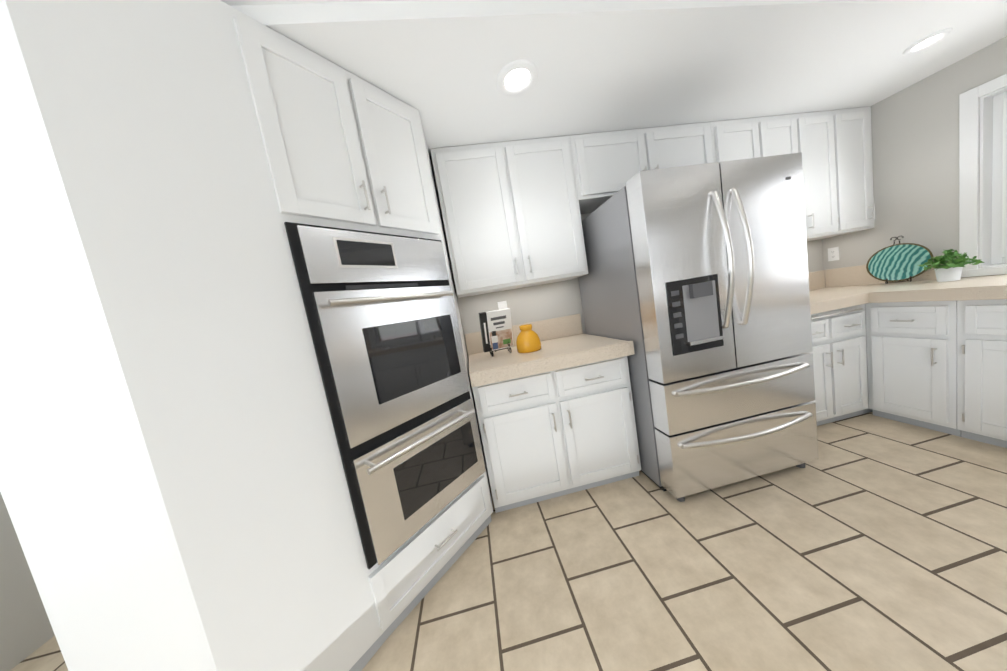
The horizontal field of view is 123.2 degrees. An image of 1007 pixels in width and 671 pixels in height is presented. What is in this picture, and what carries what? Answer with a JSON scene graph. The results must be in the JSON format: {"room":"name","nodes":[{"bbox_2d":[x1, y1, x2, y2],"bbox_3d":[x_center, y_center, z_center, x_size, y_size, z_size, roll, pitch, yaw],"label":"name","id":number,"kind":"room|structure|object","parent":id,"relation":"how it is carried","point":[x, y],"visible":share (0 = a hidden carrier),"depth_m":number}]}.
{"room":"kitchen","nodes":[
{"label":"kitchen","id":0,"kind":"room"},
{"bbox_2d":[0,492,54,670],"bbox_3d":[-2.166,0.414,-1.291,0.150,2.600,6.350,-10,6,-7],"label":"wall","id":1,"kind":"structure","parent":0,"point":[26,630],"depth_m":1.26},
{"bbox_2d":[10,412,1006,670],"bbox_3d":[0.856,1.211,-0.741,5.600,0.080,6.200,-10,6,-7],"label":"floor","id":2,"kind":"structure","parent":0,"point":[868,542],"depth_m":1.12},
{"bbox_2d":[0,0,492,670],"bbox_3d":[-0.751,0.074,1.370,1.068,2.266,1.408,-10,6,-7],"label":"tall cabinet","id":3,"kind":"object","parent":2,"relation":"on","point":[238,424],"visible":1,"depth_m":0.65},
{"bbox_2d":[472,356,640,512],"bbox_3d":[0.315,0.572,1.925,0.955,0.823,0.682,-10,6,-7],"label":"base cabinet","id":4,"kind":"object","parent":2,"relation":"on","point":[553,434],"visible":1,"depth_m":1.62},
{"bbox_2d":[465,314,634,386],"bbox_3d":[0.228,0.050,1.859,0.955,0.240,0.707,-10,6,-7],"label":"countertop","id":5,"kind":"structure","parent":4,"relation":"on","point":[565,341],"depth_m":1.65},
{"bbox_2d":[479,308,513,356],"bbox_3d":[-0.050,-0.024,1.929,0.227,0.310,0.214,-10,6,-7],"label":"cookbook","id":6,"kind":"object","parent":5,"relation":"on","point":[496,330],"visible":1,"depth_m":1.87},
{"bbox_2d":[516,324,540,352],"bbox_3d":[0.164,0.015,1.855,0.168,0.177,0.168,-10,6,-7],"label":"vase","id":7,"kind":"object","parent":5,"relation":"on","point":[528,340],"visible":1,"depth_m":1.80},
{"bbox_2d":[578,152,818,501],"bbox_3d":[1.186,-0.040,1.823,0.910,1.753,0.939,-10,6,-7],"label":"refrigerator","id":8,"kind":"object","parent":2,"relation":"on","point":[694,285],"visible":1,"depth_m":1.44},
{"bbox_2d":[807,304,872,425],"bbox_3d":[2.202,0.219,2.187,0.652,0.832,0.617,-10,6,-7],"label":"base cabinet","id":9,"kind":"object","parent":2,"relation":"on","point":[839,346],"visible":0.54,"depth_m":1.87},
{"bbox_2d":[865,299,1006,435],"bbox_3d":[2.899,0.140,1.800,0.617,0.832,0.358,-10,6,-7],"label":"base cabinet","id":10,"kind":"object","parent":2,"relation":"on","point":[940,366],"depth_m":1.71},
{"bbox_2d":[957,315,1006,447],"bbox_3d":[3.019,0.285,1.032,0.617,0.660,1.210,-10,6,-7],"label":"base cabinet","id":11,"kind":"object","parent":2,"relation":"on","point":[981,347],"depth_m":1.50},
{"bbox_3d":[2.388,0.473,-0.703,2.330,0.848,0.832,-10,6,-7],"label":"base cabinet","id":12,"kind":"object","parent":2,"relation":"on","visible":0},
{"bbox_2d":[808,267,871,313],"bbox_3d":[2.008,-0.282,2.096,0.825,0.227,0.664,-10,6,-7],"label":"countertop","id":13,"kind":"structure","parent":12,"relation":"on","point":[851,286],"depth_m":2.25},
{"bbox_2d":[808,255,1006,302],"bbox_3d":[2.938,-0.231,0.758,0.656,0.372,3.567,-10,6,-7],"label":"countertop","id":14,"kind":"structure","parent":12,"relation":"on","point":[925,286],"depth_m":1.66},
{"bbox_2d":[866,236,932,283],"bbox_3d":[2.938,-0.562,2.021,0.191,0.349,0.245,-10,6,-7],"label":"decorative plate","id":15,"kind":"object","parent":14,"relation":"on","point":[899,262],"visible":0.98,"depth_m":2.02},
{"bbox_2d":[918,249,984,281],"bbox_3d":[2.939,-0.467,1.795,0.205,0.209,0.230,-10,6,-7],"label":"potted plant","id":16,"kind":"object","parent":14,"relation":"on","point":[946,270],"visible":1,"depth_m":1.77},
{"bbox_2d":[220,0,1006,174],"bbox_3d":[0.443,-1.217,-0.988,5.600,0.330,6.200,-10,6,-7],"label":"ceiling","id":17,"kind":"structure","parent":0,"point":[604,65],"depth_m":1.30},
{"bbox_2d":[497,59,537,95],"bbox_3d":[0.065,-1.211,1.289,0.198,0.009,0.198,-10,6,-7],"label":"recessed light","id":18,"kind":"object","parent":17,"relation":"in","point":[517,77],"visible":1,"depth_m":1.28},
{"bbox_2d":[903,28,951,54],"bbox_3d":[2.339,-1.620,1.506,0.148,0.009,0.148,-10,6,-7],"label":"recessed light","id":19,"kind":"object","parent":17,"relation":"in","point":[927,41],"visible":1,"depth_m":1.50},
{"bbox_2d":[434,175,823,362],"bbox_3d":[0.206,-0.349,2.262,5.900,2.600,0.150,-10,6,-7],"label":"wall","id":20,"kind":"structure","parent":0,"point":[535,303],"depth_m":2.20},
{"bbox_2d":[497,301,506,309],"bbox_3d":[-0.003,-0.212,2.164,0.072,0.116,0.009,-10,6,-7],"label":"outlet","id":21,"kind":"object","parent":20,"relation":"attached to","point":[502,305],"visible":0.65,"depth_m":2.16},
{"bbox_2d":[430,135,588,297],"bbox_3d":[0.047,-0.809,1.950,0.920,0.916,0.347,-10,6,-7],"label":"upper cabinet","id":22,"kind":"object","parent":20,"relation":"attached to","point":[512,211],"depth_m":1.78},
{"bbox_2d":[574,121,721,213],"bbox_3d":[0.968,-1.230,2.042,1.051,0.416,0.347,-10,6,-7],"label":"upper cabinet","id":23,"kind":"object","parent":20,"relation":"attached to","point":[606,160],"depth_m":1.87},
{"bbox_2d":[718,116,773,161],"bbox_3d":[1.736,-1.117,2.155,0.437,0.916,0.347,-10,6,-7],"label":"upper cabinet","id":24,"kind":"object","parent":20,"relation":"attached to","point":[738,139],"depth_m":1.96},
{"bbox_2d":[770,109,849,240],"bbox_3d":[2.207,-1.203,2.213,0.774,0.916,0.347,-10,6,-7],"label":"upper cabinet","id":25,"kind":"object","parent":20,"relation":"attached to","point":[820,137],"depth_m":2.06},
{"bbox_2d":[814,107,874,239],"bbox_3d":[2.676,-1.288,2.270,0.434,0.916,0.347,-10,6,-7],"label":"upper cabinet","id":26,"kind":"object","parent":20,"relation":"attached to","point":[859,160],"depth_m":2.11},
{"bbox_2d":[822,36,1006,287],"bbox_3d":[3.441,-0.616,-0.533,0.150,2.600,6.200,-10,6,-7],"label":"wall","id":27,"kind":"structure","parent":0,"point":[915,142],"depth_m":1.93},
{"bbox_2d":[828,247,838,260],"bbox_3d":[2.974,-0.733,2.457,0.008,0.116,0.072,-10,6,-7],"label":"outlet","id":28,"kind":"object","parent":27,"relation":"attached to","point":[833,254],"visible":1,"depth_m":2.45},
{"bbox_2d":[959,74,1006,276],"bbox_3d":[3.184,-0.916,1.003,0.180,1.162,1.620,-10,6,-7],"label":"window","id":29,"kind":"structure","parent":27,"relation":"in","point":[983,225],"depth_m":1.73}
]}

